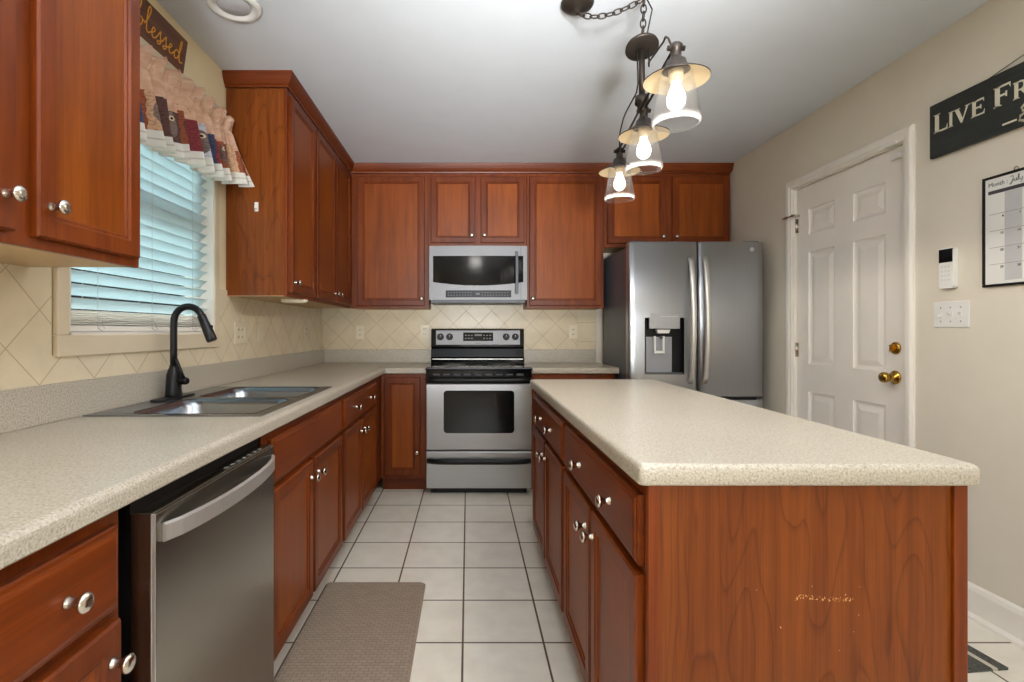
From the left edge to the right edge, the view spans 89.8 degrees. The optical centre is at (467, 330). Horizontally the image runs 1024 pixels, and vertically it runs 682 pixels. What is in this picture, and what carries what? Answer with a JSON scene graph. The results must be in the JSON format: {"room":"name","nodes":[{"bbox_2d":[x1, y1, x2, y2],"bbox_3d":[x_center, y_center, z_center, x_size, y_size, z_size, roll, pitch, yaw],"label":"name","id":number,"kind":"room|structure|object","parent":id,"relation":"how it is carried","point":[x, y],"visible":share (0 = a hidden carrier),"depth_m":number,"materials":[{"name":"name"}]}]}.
{"room":"kitchen","nodes":[
{"label":"kitchen","id":0,"kind":"room"},
{"bbox_2d":[0,0,321,389],"bbox_3d":[-1.310,-0.070,0.593,0.130,2.520,7.585,0,0,0],"label":"wall","id":1,"kind":"structure","parent":0,"point":[26,360],"depth_m":2.04,"materials":[{"name":"tile"}]},
{"bbox_2d":[0,0,139,267],"bbox_3d":[-1.064,-0.717,1.055,0.374,1.076,0.800,0,0,0],"label":"upper cabinet","id":2,"kind":"object","parent":1,"relation":"attached to","point":[70,69],"visible":1,"depth_m":1.20,"materials":[{"name":"brown wood"}]},
{"bbox_2d":[52,36,218,356],"bbox_3d":[-1.305,-0.518,2.045,0.140,1.197,1.004,0,0,0],"label":"window","id":3,"kind":"structure","parent":1,"relation":"in","point":[65,343],"depth_m":1.99,"materials":[{"name":"beige paint"}]},
{"bbox_2d":[71,143,207,331],"bbox_3d":[-1.287,-0.529,2.045,0.062,1.062,0.890,0,0,0],"label":"window blind","id":4,"kind":"object","parent":3,"relation":"attached to","point":[171,208],"visible":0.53,"depth_m":2.12,"materials":[{"name":"white plastic"}]},
{"bbox_2d":[140,0,187,73],"bbox_3d":[-1.225,-1.180,2.006,0.035,0.138,0.412,0,0,0],"label":"plaque","id":5,"kind":"object","parent":3,"relation":"on","point":[155,29],"visible":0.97,"depth_m":2.04,"materials":[{"name":"brown wood"}]},
{"bbox_2d":[140,45,254,186],"bbox_3d":[-1.185,-0.877,2.046,0.159,0.416,1.158,0,0,1],"label":"window valance","id":6,"kind":"object","parent":3,"relation":"attached to","point":[178,122],"visible":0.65,"depth_m":2.15,"materials":[{"name":"multicoloured fabric"}]},
{"bbox_2d":[234,322,247,343],"bbox_3d":[-1.240,0.012,2.805,0.010,0.116,0.163,0,0,0],"label":"outlet","id":7,"kind":"object","parent":1,"relation":"attached to","point":[240,329],"visible":1,"depth_m":2.79,"materials":[{"name":"beige plastic"}]},
{"bbox_2d":[226,88,315,300],"bbox_3d":[-1.064,-0.717,2.872,0.374,1.076,0.453,0,0,0],"label":"upper cabinet","id":8,"kind":"object","parent":1,"relation":"attached to","point":[271,249],"visible":1,"depth_m":2.65,"materials":[{"name":"brown wood"}]},
{"bbox_2d":[254,202,257,210],"bbox_3d":[-1.093,-0.642,2.635,0.020,0.048,0.024,0,0,0],"label":"hook","id":9,"kind":"object","parent":8,"relation":"attached to","point":[256,203],"visible":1,"depth_m":2.64,"materials":[{"name":"white plastic"}]},
{"bbox_2d":[281,299,307,302],"bbox_3d":[-1.000,-0.171,2.950,0.153,0.020,0.090,0,0,0],"label":"light","id":10,"kind":"object","parent":8,"relation":"attached to","point":[282,300],"visible":1,"depth_m":2.91,"materials":[{"name":"beige plastic"}]},
{"bbox_2d":[222,70,733,173],"bbox_3d":[0.247,-1.293,3.895,3.814,0.072,1.346,0,0,-25],"label":"crown molding","id":11,"kind":"structure","parent":8,"relation":"attached to","point":[231,78],"depth_m":4.04,"materials":[{"name":"brown wood"}]},
{"bbox_2d":[304,324,306,338],"bbox_3d":[-1.240,0.005,3.910,0.010,0.116,0.072,0,0,0],"label":"outlet","id":12,"kind":"object","parent":1,"relation":"attached to","point":[305,325],"visible":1,"depth_m":3.90,"materials":[{"name":"beige plastic"}]},
{"bbox_2d":[265,124,350,308],"bbox_3d":[-1.064,-0.717,3.589,0.374,1.076,0.978,0,0,0],"label":"upper cabinet","id":13,"kind":"object","parent":1,"relation":"attached to","point":[333,179],"visible":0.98,"depth_m":3.50,"materials":[{"name":"brown wood"}]},
{"bbox_2d":[322,253,614,363],"bbox_3d":[0.422,-0.070,4.440,3.595,2.520,0.130,0,0,0],"label":"wall","id":14,"kind":"structure","parent":0,"point":[383,329],"depth_m":4.37,"materials":[{"name":"tile"}]},
{"bbox_2d":[356,326,363,338],"bbox_3d":[-0.920,0.012,4.370,0.072,0.116,0.010,0,0,0],"label":"outlet","id":15,"kind":"object","parent":14,"relation":"attached to","point":[359,329],"visible":1,"depth_m":4.37,"materials":[{"name":"beige plastic"}]},
{"bbox_2d":[351,174,430,309],"bbox_3d":[-0.622,-0.717,4.203,0.622,1.076,0.362,0,0,0],"label":"upper cabinet","id":16,"kind":"object","parent":14,"relation":"attached to","point":[390,212],"visible":1,"depth_m":4.07,"materials":[{"name":"brown wood"}]},
{"bbox_2d":[420,325,428,337],"bbox_3d":[-0.370,0.005,4.370,0.072,0.116,0.010,0,0,0],"label":"outlet","id":17,"kind":"object","parent":14,"relation":"attached to","point":[424,329],"visible":1,"depth_m":4.37,"materials":[{"name":"beige plastic"}]},
{"bbox_2d":[429,174,525,245],"bbox_3d":[0.078,-0.966,4.203,0.776,0.579,0.362,0,0,0],"label":"upper cabinet","id":18,"kind":"object","parent":14,"relation":"attached to","point":[464,209],"visible":0.95,"depth_m":4.07,"materials":[{"name":"brown wood"}]},
{"bbox_2d":[429,246,526,304],"bbox_3d":[0.079,-0.439,4.146,0.760,0.442,0.438,0,0,0],"label":"microwave","id":19,"kind":"object","parent":18,"relation":"attached to","point":[458,275],"visible":1,"depth_m":3.96,"materials":[{"name":"silver metal"}]},
{"bbox_2d":[523,174,602,309],"bbox_3d":[0.774,-0.717,4.203,0.612,1.076,0.362,0,0,0],"label":"upper cabinet","id":20,"kind":"object","parent":14,"relation":"attached to","point":[564,212],"visible":0.95,"depth_m":4.07,"materials":[{"name":"brown wood"}]},
{"bbox_2d":[569,325,576,338],"bbox_3d":[0.897,0.008,4.370,0.072,0.116,0.009,0,0,0],"label":"outlet","id":21,"kind":"object","parent":14,"relation":"attached to","point":[572,328],"visible":1,"depth_m":4.37,"materials":[{"name":"beige plastic"}]},
{"bbox_2d":[603,174,729,252],"bbox_3d":[1.585,-0.960,4.203,1.006,0.590,0.362,0,0,0],"label":"upper cabinet","id":22,"kind":"object","parent":14,"relation":"attached to","point":[665,207],"visible":0.91,"depth_m":4.07,"materials":[{"name":"brown wood"}]},
{"bbox_2d":[156,0,989,173],"bbox_3d":[0.422,-1.380,0.593,3.595,0.100,7.825,0,0,0],"label":"ceiling","id":23,"kind":"structure","parent":0,"point":[395,81],"depth_m":2.52,"materials":[{"name":"paint"}]},
{"bbox_2d":[205,0,261,21],"bbox_3d":[-0.955,-1.323,2.090,0.216,0.013,0.216,0,0,0],"label":"recessed light","id":24,"kind":"object","parent":23,"relation":"in","point":[234,10],"visible":1,"depth_m":2.10,"materials":[{"name":"white plastic"}]},
{"bbox_2d":[561,0,710,201],"bbox_3d":[0.575,-0.977,2.004,0.408,0.706,1.086,0,0,5],"label":"pendant light","id":25,"kind":"object","parent":23,"relation":"hanging from","point":[676,76],"visible":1,"depth_m":1.97,"materials":[{"name":"brown metal"}]},
{"bbox_2d":[615,166,623,173],"bbox_3d":[0.722,-0.772,2.440,0.043,0.040,0.044,0,0,0],"label":"socket","id":26,"kind":"object","parent":25,"relation":"attached to","point":[618,169],"depth_m":2.42,"materials":[{"name":"beige ceramic"}]},
{"bbox_2d":[638,126,649,137],"bbox_3d":[0.683,-0.772,1.990,0.043,0.040,0.044,0,0,0],"label":"socket","id":27,"kind":"object","parent":25,"relation":"attached to","point":[643,132],"depth_m":1.97,"materials":[{"name":"beige ceramic"}]},
{"bbox_2d":[668,67,683,83],"bbox_3d":[0.630,-0.772,1.550,0.043,0.040,0.044,0,0,0],"label":"socket","id":28,"kind":"object","parent":25,"relation":"attached to","point":[675,74],"depth_m":1.54,"materials":[{"name":"beige ceramic"}]},
{"bbox_2d":[651,70,701,129],"bbox_3d":[0.630,-0.701,1.550,0.142,0.154,0.142,0,0,0],"label":"shade","id":29,"kind":"object","parent":25,"relation":"on","point":[675,83],"depth_m":1.55,"materials":[{"name":"white"}]},
{"bbox_2d":[274,478,1023,681],"bbox_3d":[0.422,1.240,0.593,3.595,0.100,7.825,0,0,0],"label":"floor","id":30,"kind":"structure","parent":0,"point":[491,611],"depth_m":2.41,"materials":[{"name":"beige tile"}]},
{"bbox_2d":[0,510,135,681],"bbox_3d":[-0.919,0.752,0.790,0.662,0.876,0.310,0,0,0],"label":"base cabinet","id":31,"kind":"object","parent":30,"relation":"on","point":[60,622],"visible":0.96,"depth_m":0.80,"materials":[{"name":"brown wood"}]},
{"bbox_2d":[0,349,430,569],"bbox_3d":[-0.776,0.235,2.491,0.933,0.156,3.763,0,0,0],"label":"countertop","id":32,"kind":"structure","parent":31,"relation":"on","point":[63,471],"depth_m":1.35,"materials":[{"name":"laminate"}]},
{"bbox_2d":[150,303,216,401],"bbox_3d":[-1.099,0.078,2.032,0.201,0.375,0.250,0,0,0],"label":"faucet","id":33,"kind":"object","parent":32,"relation":"on","point":[175,377],"visible":1,"depth_m":2.02,"materials":[{"name":"black metal"}]},
{"bbox_2d":[82,386,331,416],"bbox_3d":[-0.932,0.353,2.032,0.563,0.177,0.842,0,0,0],"label":"sink","id":34,"kind":"object","parent":32,"relation":"in","point":[216,401],"visible":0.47,"depth_m":2.00,"materials":[{"name":"metal"}]},
{"bbox_2d":[118,438,274,681],"bbox_3d":[-0.887,0.756,1.276,0.676,0.868,0.602,0,0,0],"label":"dishwasher","id":35,"kind":"object","parent":30,"relation":"on","point":[196,552],"visible":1,"depth_m":1.15,"materials":[{"name":"silver metal"}]},
{"bbox_2d":[258,397,341,660],"bbox_3d":[-0.919,0.752,2.086,0.662,0.876,0.972,0,0,0],"label":"base cabinet","id":36,"kind":"object","parent":30,"relation":"on","point":[308,448],"visible":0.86,"depth_m":1.96,"materials":[{"name":"brown wood"}]},
{"bbox_2d":[274,582,425,681],"bbox_3d":[-0.431,1.183,2.015,0.467,0.014,0.790,0,0,0],"label":"kitchen mat","id":37,"kind":"object","parent":30,"relation":"on","point":[354,631],"visible":1,"depth_m":1.97,"materials":[{"name":"brown fabric"}]},
{"bbox_2d":[340,376,380,542],"bbox_3d":[-0.919,0.752,3.179,0.662,0.876,1.208,0,0,0],"label":"base cabinet","id":38,"kind":"object","parent":30,"relation":"on","point":[360,432],"visible":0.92,"depth_m":2.96,"materials":[{"name":"brown wood"}]},
{"bbox_2d":[381,374,426,488],"bbox_3d":[-0.475,0.752,4.051,0.335,0.876,0.648,0,0,0],"label":"base cabinet","id":39,"kind":"object","parent":30,"relation":"on","point":[403,396],"visible":0.8,"depth_m":3.77,"materials":[{"name":"brown wood"}]},
{"bbox_2d":[425,328,532,492],"bbox_3d":[0.079,0.585,4.003,0.778,1.211,0.724,0,0,0],"label":"range","id":40,"kind":"object","parent":30,"relation":"on","point":[479,391],"visible":0.98,"depth_m":3.70,"materials":[{"name":"silver metal"}]},
{"bbox_2d":[425,363,532,369],"bbox_3d":[0.079,0.273,3.946,0.776,0.023,0.507,0,0,0],"label":"cooktop","id":41,"kind":"object","parent":40,"relation":"in","point":[432,366],"depth_m":3.79,"materials":[{"name":"black glass"}]},
{"bbox_2d":[530,374,614,488],"bbox_3d":[0.776,0.752,4.051,0.617,0.876,0.648,0,0,0],"label":"base cabinet","id":42,"kind":"object","parent":30,"relation":"on","point":[534,376],"visible":0.02,"depth_m":3.79,"materials":[{"name":"brown wood"}]},
{"bbox_2d":[524,349,618,373],"bbox_3d":[0.789,0.235,4.066,0.642,0.156,0.613,0,0,0],"label":"countertop","id":43,"kind":"structure","parent":42,"relation":"on","point":[542,361],"depth_m":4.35,"materials":[{"name":"laminate"}]},
{"bbox_2d":[604,241,762,407],"bbox_3d":[1.548,0.286,3.801,0.917,1.807,0.818,0,0,0],"label":"refrigerator","id":44,"kind":"object","parent":30,"relation":"on","point":[689,315],"visible":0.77,"depth_m":3.46,"materials":[{"name":"grey metal"}]},
{"bbox_2d":[532,392,967,681],"bbox_3d":[0.671,0.752,1.947,0.708,0.875,1.796,0,0,0],"label":"kitchen island","id":45,"kind":"object","parent":30,"relation":"on","point":[650,583],"visible":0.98,"depth_m":1.06,"materials":[{"name":"brown wood"}]},
{"bbox_2d":[530,379,979,485],"bbox_3d":[0.693,0.291,1.952,0.694,0.043,1.839,0,0,0],"label":"island countertop","id":46,"kind":"structure","parent":45,"relation":"on","point":[659,433],"depth_m":1.24,"materials":[{"name":"laminate"}]},
{"bbox_2d":[968,645,1007,672],"bbox_3d":[1.554,1.185,2.223,0.600,0.008,0.920,0,0,-6],"label":"rug","id":47,"kind":"object","parent":30,"relation":"on","point":[978,661],"visible":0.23,"depth_m":1.82,"materials":[{"name":"grey fabric"}]},
{"bbox_2d":[730,0,1023,607],"bbox_3d":[2.160,-0.070,0.593,0.120,2.520,7.585,0,0,0],"label":"wall","id":48,"kind":"structure","parent":0,"point":[969,381],"depth_m":2.21,"materials":[{"name":"beige paint"}]},
{"bbox_2d":[782,124,914,447],"bbox_3d":[2.135,0.108,2.890,0.171,2.163,0.973,0,0,0],"label":"door","id":49,"kind":"structure","parent":48,"relation":"in","point":[850,230],"depth_m":2.80,"materials":[{"name":"white paint"}]},
{"bbox_2d":[939,247,957,288],"bbox_3d":[2.087,-0.272,2.225,0.025,0.176,0.066,0,0,0],"label":"alarm keypad","id":50,"kind":"object","parent":48,"relation":"attached to","point":[948,257],"visible":1,"depth_m":2.21,"materials":[{"name":"white plastic"}]},
{"bbox_2d":[934,300,969,327],"bbox_3d":[2.090,-0.072,2.222,0.020,0.114,0.164,0,0,0],"label":"light switch","id":51,"kind":"object","parent":48,"relation":"attached to","point":[950,314],"visible":1,"depth_m":2.21,"materials":[{"name":"white plastic"}]},
{"bbox_2d":[930,54,1023,158],"bbox_3d":[2.088,-0.919,1.830,0.025,0.295,0.950,0,0,0],"label":"sign","id":52,"kind":"object","parent":48,"relation":"attached to","point":[992,107],"visible":1,"depth_m":2.08,"materials":[{"name":"black wood"}]},
{"bbox_2d":[968,581,1023,649],"bbox_3d":[2.087,1.119,0.593,0.025,0.142,7.585,0,0,0],"label":"baseboard","id":53,"kind":"structure","parent":48,"relation":"attached to","point":[1004,618],"depth_m":2.02,"materials":[{"name":"white paint"}]},
{"bbox_2d":[982,166,1023,287],"bbox_3d":[2.092,-0.404,1.834,0.012,0.455,0.490,0,0,0],"label":"wall calendar","id":54,"kind":"object","parent":48,"relation":"attached to","point":[1002,194],"visible":1,"depth_m":2.00,"materials":[{"name":"white paper"}]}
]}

